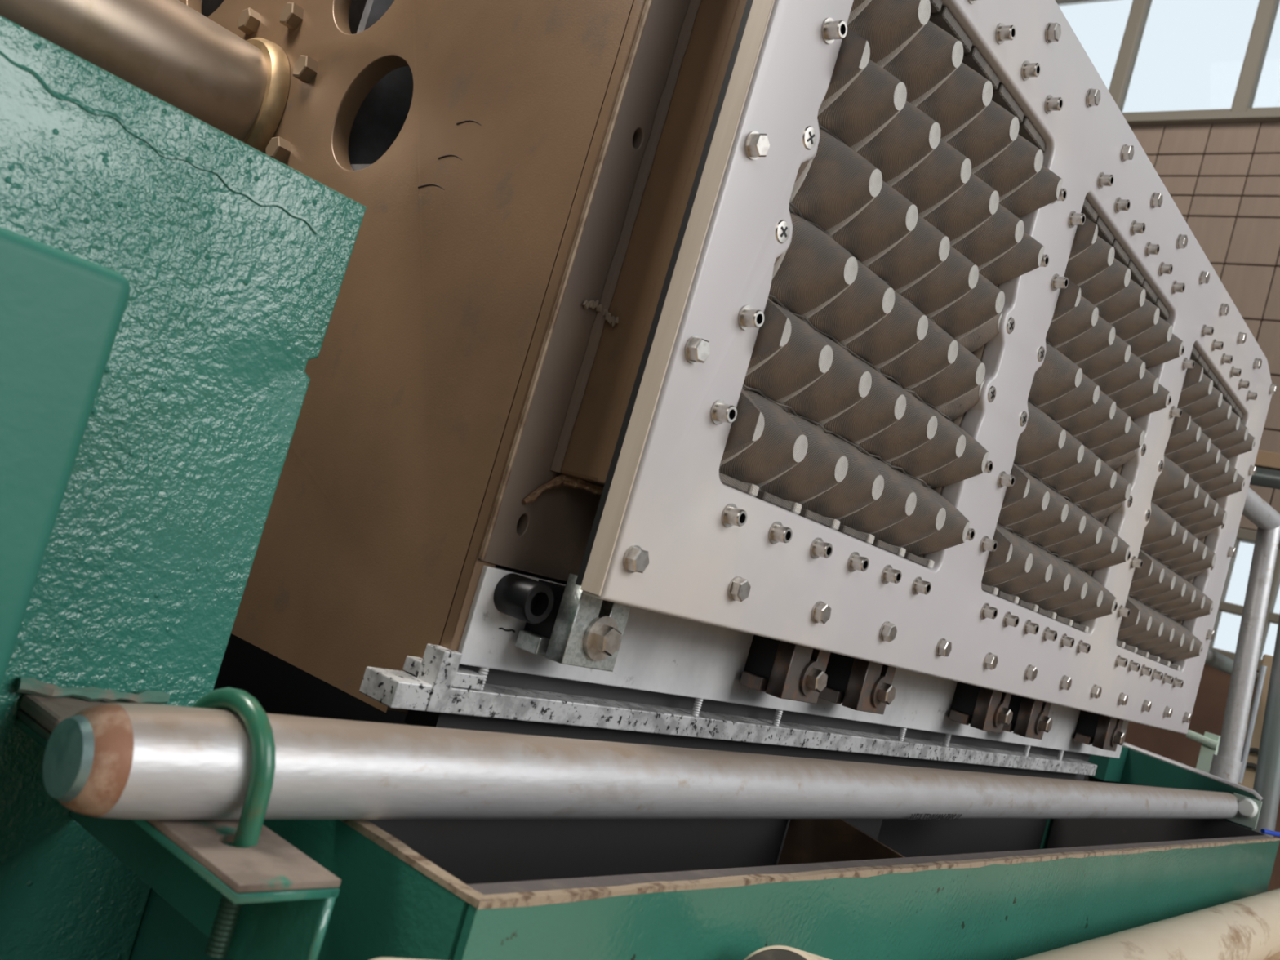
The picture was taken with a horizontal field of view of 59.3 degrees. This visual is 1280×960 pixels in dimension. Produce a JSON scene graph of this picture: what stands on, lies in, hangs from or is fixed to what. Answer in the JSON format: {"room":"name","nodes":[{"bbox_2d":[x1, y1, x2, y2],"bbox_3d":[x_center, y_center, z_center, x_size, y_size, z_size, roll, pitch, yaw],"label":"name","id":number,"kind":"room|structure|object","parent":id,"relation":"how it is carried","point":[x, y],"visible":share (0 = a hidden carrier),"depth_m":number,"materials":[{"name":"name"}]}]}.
{"room":"industrial interior","nodes":[
{"label":"industrial interior","id":0,"kind":"room"},
{"bbox_2d":[1124,121,1279,891],"bbox_3d":[3.941,-0.584,5.702,9.000,5.900,0.151,13,-5,40],"label":"wall","id":1,"kind":"structure","parent":0,"point":[1223,179],"depth_m":6.29,"materials":[{"name":"beige tile"}]},
{"bbox_2d":[1055,0,1279,126],"bbox_3d":[3.946,-2.597,6.250,5.590,1.320,0.110,13,-5,40],"label":"window","id":2,"kind":"structure","parent":1,"relation":"in","point":[1152,56],"depth_m":6.78,"materials":[{"name":"clear glass"}]},
{"bbox_2d":[1123,109,1279,126],"bbox_3d":[4.258,-1.876,5.719,9.000,0.045,0.090,13,-5,40],"label":"trim","id":3,"kind":"structure","parent":1,"relation":"attached to","point":[1256,116],"depth_m":6.53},
{"bbox_2d":[1208,527,1279,671],"bbox_3d":[3.679,0.738,5.461,1.680,0.710,0.110,13,-5,40],"label":"window","id":4,"kind":"structure","parent":1,"relation":"in","point":[1226,628],"depth_m":5.91,"materials":[{"name":"clear glass"}]},
{"bbox_3d":[0.230,1.186,1.593,9.600,0.100,10.400,13,-5,40],"label":"floor","id":5,"kind":"structure","parent":0,"visible":0},
{"bbox_2d":[128,633,1279,959],"bbox_3d":[-0.023,0.582,1.219,0.898,0.866,1.530,13,-5,40],"label":"tank","id":6,"kind":"object","parent":5,"relation":"on","point":[832,889],"visible":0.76,"depth_m":0.69,"materials":[{"name":"green metal"}]},
{"bbox_2d":[0,15,366,959],"bbox_3d":[-0.424,0.112,0.228,0.015,0.654,0.678,13,-5,40],"label":"machine cover","id":7,"kind":"object","parent":6,"relation":"attached to","point":[234,260],"visible":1,"depth_m":0.45,"materials":[{"name":"green metal"}]},
{"bbox_2d":[0,226,130,690],"bbox_3d":[-0.423,0.145,0.142,0.022,0.580,0.563,13,-5,40],"label":"guard","id":8,"kind":"object","parent":7,"relation":"attached to","point":[61,312],"visible":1,"depth_m":0.35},
{"bbox_2d":[16,676,169,733],"bbox_3d":[-0.206,0.089,0.436,0.035,0.013,0.061,13,-5,40],"label":"support bracket","id":9,"kind":"object","parent":7,"relation":"on","point":[49,704],"visible":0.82,"depth_m":0.43,"materials":[{"name":"green metal"}]},
{"bbox_2d":[13,710,341,959],"bbox_3d":[-0.170,0.126,0.387,0.164,0.041,0.036,13,-5,40],"label":"bracket","id":10,"kind":"object","parent":7,"relation":"attached to","point":[287,899],"visible":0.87,"depth_m":0.36,"materials":[{"name":"green metal"}]},
{"bbox_2d":[0,0,1114,715],"bbox_3d":[-0.257,-0.247,0.937,0.929,0.675,2.134,13,-5,40],"label":"panel","id":11,"kind":"object","parent":6,"relation":"on","point":[513,165],"visible":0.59,"depth_m":0.61,"materials":[{"name":"brown metal"}]},
{"bbox_2d":[351,164,371,170],"bbox_3d":[-0.102,-0.180,0.715,0.234,0.006,0.085,13,-5,40],"label":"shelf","id":12,"kind":"object","parent":11,"relation":"attached to","point":[353,166],"depth_m":0.73,"materials":[{"name":"metal"}]},
{"bbox_2d":[582,298,618,326],"bbox_3d":[-0.021,-0.087,0.582,0.020,0.012,0.010,17,-4,-9],"label":"metal swarf","id":13,"kind":"object","parent":11,"relation":"attached to","point":[591,304],"visible":1,"depth_m":0.58,"materials":[{"name":"grey metal"}]},
{"bbox_2d":[359,565,1128,781],"bbox_3d":[0.248,0.228,0.980,0.087,0.135,1.189,13,-5,40],"label":"rail","id":14,"kind":"object","parent":11,"relation":"attached to","point":[535,655],"visible":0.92,"depth_m":0.72,"materials":[{"name":"metal"}]},
{"bbox_2d":[583,615,617,661],"bbox_3d":[-0.020,0.081,0.577,0.002,0.024,0.024,13,-5,40],"label":"washer","id":15,"kind":"object","parent":14,"relation":"in","point":[600,632],"depth_m":0.57,"materials":[{"name":"silver metal"}]},
{"bbox_2d":[800,660,822,696],"bbox_3d":[0.113,0.131,0.743,0.002,0.024,0.024,13,-5,40],"label":"washer","id":16,"kind":"object","parent":14,"relation":"in","point":[811,671],"depth_m":0.74,"materials":[{"name":"metal"}]},
{"bbox_2d":[871,675,890,707],"bbox_3d":[0.176,0.155,0.822,0.002,0.024,0.024,13,-5,40],"label":"washer","id":17,"kind":"object","parent":14,"relation":"in","point":[880,685],"depth_m":0.82,"materials":[{"name":"metal"}]},
{"bbox_2d":[993,702,1007,728],"bbox_3d":[0.322,0.210,1.005,0.002,0.024,0.024,13,-5,40],"label":"washer","id":18,"kind":"object","parent":14,"relation":"in","point":[1000,708],"depth_m":1.00,"materials":[{"name":"metal"}]},
{"bbox_2d":[1035,710,1047,734],"bbox_3d":[0.388,0.234,1.087,0.002,0.024,0.024,13,-5,40],"label":"washer","id":19,"kind":"object","parent":14,"relation":"in","point":[1041,716],"depth_m":1.08,"materials":[{"name":"metal"}]},
{"bbox_2d":[1110,726,1119,747],"bbox_3d":[0.540,0.292,1.279,0.002,0.024,0.024,13,-5,40],"label":"washer","id":20,"kind":"object","parent":14,"relation":"in","point":[1114,731],"depth_m":1.27,"materials":[{"name":"metal"}]},
{"bbox_2d":[575,0,1277,734],"bbox_3d":[0.403,-0.040,1.008,0.031,0.482,1.181,13,-5,40],"label":"frame","id":21,"kind":"object","parent":11,"relation":"attached to","point":[667,536],"visible":0.84,"depth_m":0.74,"materials":[{"name":"grey metal"}]},
{"bbox_2d":[622,545,641,573],"bbox_3d":[-0.003,0.039,0.550,0.001,0.014,0.014,13,-48,40],"label":"washer","id":22,"kind":"object","parent":21,"relation":"in","point":[632,554],"depth_m":0.55,"materials":[{"name":"silver metal"}]},
{"bbox_2d":[684,335,700,364],"bbox_3d":[0.027,-0.065,0.557,0.001,0.014,0.014,13,-15,40],"label":"washer","id":23,"kind":"object","parent":21,"relation":"in","point":[692,343],"depth_m":0.55,"materials":[{"name":"silver metal"}]},
{"bbox_2d":[728,576,742,600],"bbox_3d":[0.053,0.060,0.621,0.001,0.014,0.014,13,-18,40],"label":"washer","id":24,"kind":"object","parent":21,"relation":"in","point":[735,583],"depth_m":0.62,"materials":[{"name":"silver metal"}]},
{"bbox_2d":[744,130,759,159],"bbox_3d":[0.057,-0.168,0.565,0.001,0.014,0.014,13,6,40],"label":"washer","id":25,"kind":"object","parent":21,"relation":"in","point":[751,137],"depth_m":0.56,"materials":[{"name":"silver metal"}]},
{"bbox_2d":[811,600,823,622],"bbox_3d":[0.110,0.081,0.692,0.001,0.014,0.014,13,-35,40],"label":"washer","id":26,"kind":"object","parent":21,"relation":"in","point":[817,606],"depth_m":0.69,"materials":[{"name":"silver metal"}]},
{"bbox_2d":[879,621,889,641],"bbox_3d":[0.166,0.103,0.763,0.001,0.014,0.014,13,34,40],"label":"washer","id":27,"kind":"object","parent":21,"relation":"in","point":[884,626],"depth_m":0.76,"materials":[{"name":"silver metal"}]},
{"bbox_2d":[719,0,1062,568],"bbox_3d":[0.170,-0.125,0.716,0.040,0.328,0.287,13,-5,40],"label":"bundle","id":28,"kind":"object","parent":21,"relation":"in","point":[907,206],"depth_m":0.70,"materials":[{"name":"metal"}]},
{"bbox_2d":[936,638,946,656],"bbox_3d":[0.223,0.124,0.835,0.001,0.014,0.014,13,14,40],"label":"washer","id":29,"kind":"object","parent":21,"relation":"in","point":[940,642],"depth_m":0.83,"materials":[{"name":"silver metal"}]},
{"bbox_2d":[983,652,991,669],"bbox_3d":[0.280,0.145,0.906,0.001,0.014,0.014,13,-33,40],"label":"washer","id":30,"kind":"object","parent":21,"relation":"in","point":[987,655],"depth_m":0.90,"materials":[{"name":"silver metal"}]},
{"bbox_2d":[1024,664,1031,679],"bbox_3d":[0.337,0.167,0.978,0.001,0.014,0.014,13,-44,40],"label":"washer","id":31,"kind":"object","parent":21,"relation":"in","point":[1027,667],"depth_m":0.97,"materials":[{"name":"silver metal"}]},
{"bbox_2d":[1044,22,1052,43],"bbox_3d":[0.288,-0.315,0.791,0.001,0.014,0.014,13,25,40],"label":"washer","id":32,"kind":"object","parent":21,"relation":"in","point":[1048,25],"depth_m":0.79,"materials":[{"name":"silver metal"}]},
{"bbox_2d":[1059,675,1066,689],"bbox_3d":[0.395,0.189,1.049,0.001,0.014,0.014,13,-34,40],"label":"washer","id":33,"kind":"object","parent":21,"relation":"in","point":[1063,678],"depth_m":1.04,"materials":[{"name":"silver metal"}]},
{"bbox_2d":[981,197,1183,632],"bbox_3d":[0.392,-0.041,0.996,0.040,0.328,0.287,13,-5,40],"label":"bundle","id":34,"kind":"object","parent":21,"relation":"in","point":[1108,326],"depth_m":0.98,"materials":[{"name":"metal"}]},
{"bbox_2d":[1085,88,1093,106],"bbox_3d":[0.345,-0.293,0.863,0.001,0.014,0.014,13,-34,40],"label":"washer","id":35,"kind":"object","parent":21,"relation":"in","point":[1089,91],"depth_m":0.86,"materials":[{"name":"silver metal"}]},
{"bbox_2d":[1090,684,1097,697],"bbox_3d":[0.452,0.210,1.121,0.001,0.014,0.014,13,-31,40],"label":"washer","id":36,"kind":"object","parent":21,"relation":"in","point":[1093,686],"depth_m":1.12,"materials":[{"name":"silver metal"}]},
{"bbox_2d":[1117,692,1123,705],"bbox_3d":[0.510,0.232,1.194,0.001,0.014,0.014,13,16,40],"label":"washer","id":37,"kind":"object","parent":21,"relation":"in","point":[1120,695],"depth_m":1.19,"materials":[{"name":"silver metal"}]},
{"bbox_2d":[1120,144,1127,161],"bbox_3d":[0.402,-0.272,0.934,0.001,0.014,0.014,13,7,40],"label":"washer","id":38,"kind":"object","parent":21,"relation":"in","point":[1123,147],"depth_m":0.93,"materials":[{"name":"silver metal"}]},
{"bbox_2d":[1150,191,1156,208],"bbox_3d":[0.459,-0.250,1.006,0.001,0.014,0.014,13,-8,40],"label":"washer","id":39,"kind":"object","parent":21,"relation":"in","point":[1153,194],"depth_m":1.00,"materials":[{"name":"silver metal"}]},
{"bbox_2d":[1176,234,1181,248],"bbox_3d":[0.517,-0.229,1.077,0.001,0.014,0.014,13,24,40],"label":"washer","id":40,"kind":"object","parent":21,"relation":"in","point":[1178,236],"depth_m":1.07,"materials":[{"name":"silver metal"}]},
{"bbox_2d":[1115,346,1255,670],"bbox_3d":[0.615,0.043,1.275,0.040,0.328,0.287,13,-5,40],"label":"bundle","id":41,"kind":"object","parent":21,"relation":"in","point":[1197,469],"depth_m":1.26,"materials":[{"name":"metal"}]},
{"bbox_2d":[1199,271,1204,284],"bbox_3d":[0.574,-0.207,1.149,0.001,0.014,0.014,13,-40,40],"label":"washer","id":42,"kind":"object","parent":21,"relation":"in","point":[1201,273],"depth_m":1.14,"materials":[{"name":"silver metal"}]},
{"bbox_2d":[42,702,1238,820],"bbox_3d":[0.325,0.268,0.952,0.035,0.035,1.633,13,-5,40],"label":"pipe","id":43,"kind":"object","parent":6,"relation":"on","point":[123,761],"visible":1,"depth_m":0.45,"materials":[{"name":"silver metal"}]},
{"bbox_2d":[191,687,275,958],"bbox_3d":[-0.142,0.107,0.369,0.051,0.079,0.010,14,-4,31],"label":"u-bolt","id":44,"kind":"object","parent":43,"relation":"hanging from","point":[255,720],"visible":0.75,"depth_m":0.36,"materials":[{"name":"green paint"}]},
{"bbox_2d":[1226,792,1262,829],"bbox_3d":[0.830,0.456,1.550,0.036,0.039,0.023,13,-5,40],"label":"fitting","id":45,"kind":"object","parent":43,"relation":"attached to","point":[1249,809],"visible":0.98,"depth_m":1.55,"materials":[{"name":"metal"}]},
{"bbox_2d":[1260,828,1279,836],"bbox_3d":[0.953,0.936,1.744,0.025,0.793,0.612,13,-5,43],"label":"air hose","id":46,"kind":"object","parent":6,"relation":"attached to","point":[1263,831],"visible":0.97,"depth_m":1.56,"materials":[{"name":"blue rubber"}]},
{"bbox_2d":[1186,729,1220,773],"bbox_3d":[0.900,0.888,2.013,0.054,0.900,0.032,13,-5,40],"label":"bar","id":47,"kind":"object","parent":5,"relation":"on","point":[1210,742],"visible":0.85,"depth_m":2.03,"materials":[{"name":"green metal"}]},
{"bbox_2d":[1204,466,1279,784],"bbox_3d":[1.258,0.706,2.494,1.616,1.512,2.336,17,-4,-15],"label":"handrail","id":48,"kind":"object","parent":5,"relation":"on","point":[1229,764],"visible":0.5,"depth_m":1.79,"materials":[{"name":"silver metal"}]},
{"bbox_2d":[1253,449,1279,470],"bbox_3d":[1.292,-0.078,2.709,2.100,0.036,0.040,13,-5,40],"label":"timber beam","id":49,"kind":"structure","parent":48,"relation":"on","point":[1268,460],"depth_m":2.56,"materials":[{"name":"brown wood"}]},
{"bbox_2d":[1238,654,1273,789],"bbox_3d":[1.036,0.842,2.055,0.059,1.070,0.036,13,-5,40],"label":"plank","id":50,"kind":"object","parent":5,"relation":"on","point":[1267,660],"visible":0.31,"depth_m":2.08,"materials":[{"name":"brown wood"}]},
{"bbox_2d":[1253,614,1279,837],"bbox_3d":[0.957,0.627,1.772,0.139,1.403,0.038,13,-5,40],"label":"steel post","id":51,"kind":"object","parent":5,"relation":"on","point":[1267,776],"visible":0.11,"depth_m":1.78,"materials":[{"name":"grey metal"}]},
{"bbox_2d":[1265,951,1279,959],"bbox_3d":[0.404,0.725,0.508,0.701,0.740,2.450,13,-5,40],"label":"bench","id":52,"kind":"object","parent":5,"relation":"on","point":[1276,957],"visible":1,"depth_m":1.24,"materials":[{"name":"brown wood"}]},
{"bbox_2d":[372,957,421,959],"bbox_3d":[-0.057,0.162,0.327,0.043,0.048,0.064,13,-5,40],"label":"roller","id":53,"kind":"object","parent":52,"relation":"on","point":[380,958],"visible":1,"depth_m":0.32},
{"bbox_2d":[743,945,830,959],"bbox_3d":[0.074,0.234,0.492,0.054,0.063,0.080,13,-5,40],"label":"roller","id":54,"kind":"object","parent":52,"relation":"on","point":[776,952],"visible":1,"depth_m":0.48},
{"bbox_2d":[1017,888,1279,959],"bbox_3d":[0.583,0.451,1.111,0.060,0.060,1.301,13,-5,40],"label":"pipe","id":55,"kind":"object","parent":52,"relation":"on","point":[1247,928],"visible":1,"depth_m":0.94,"materials":[{"name":"beige metal"}]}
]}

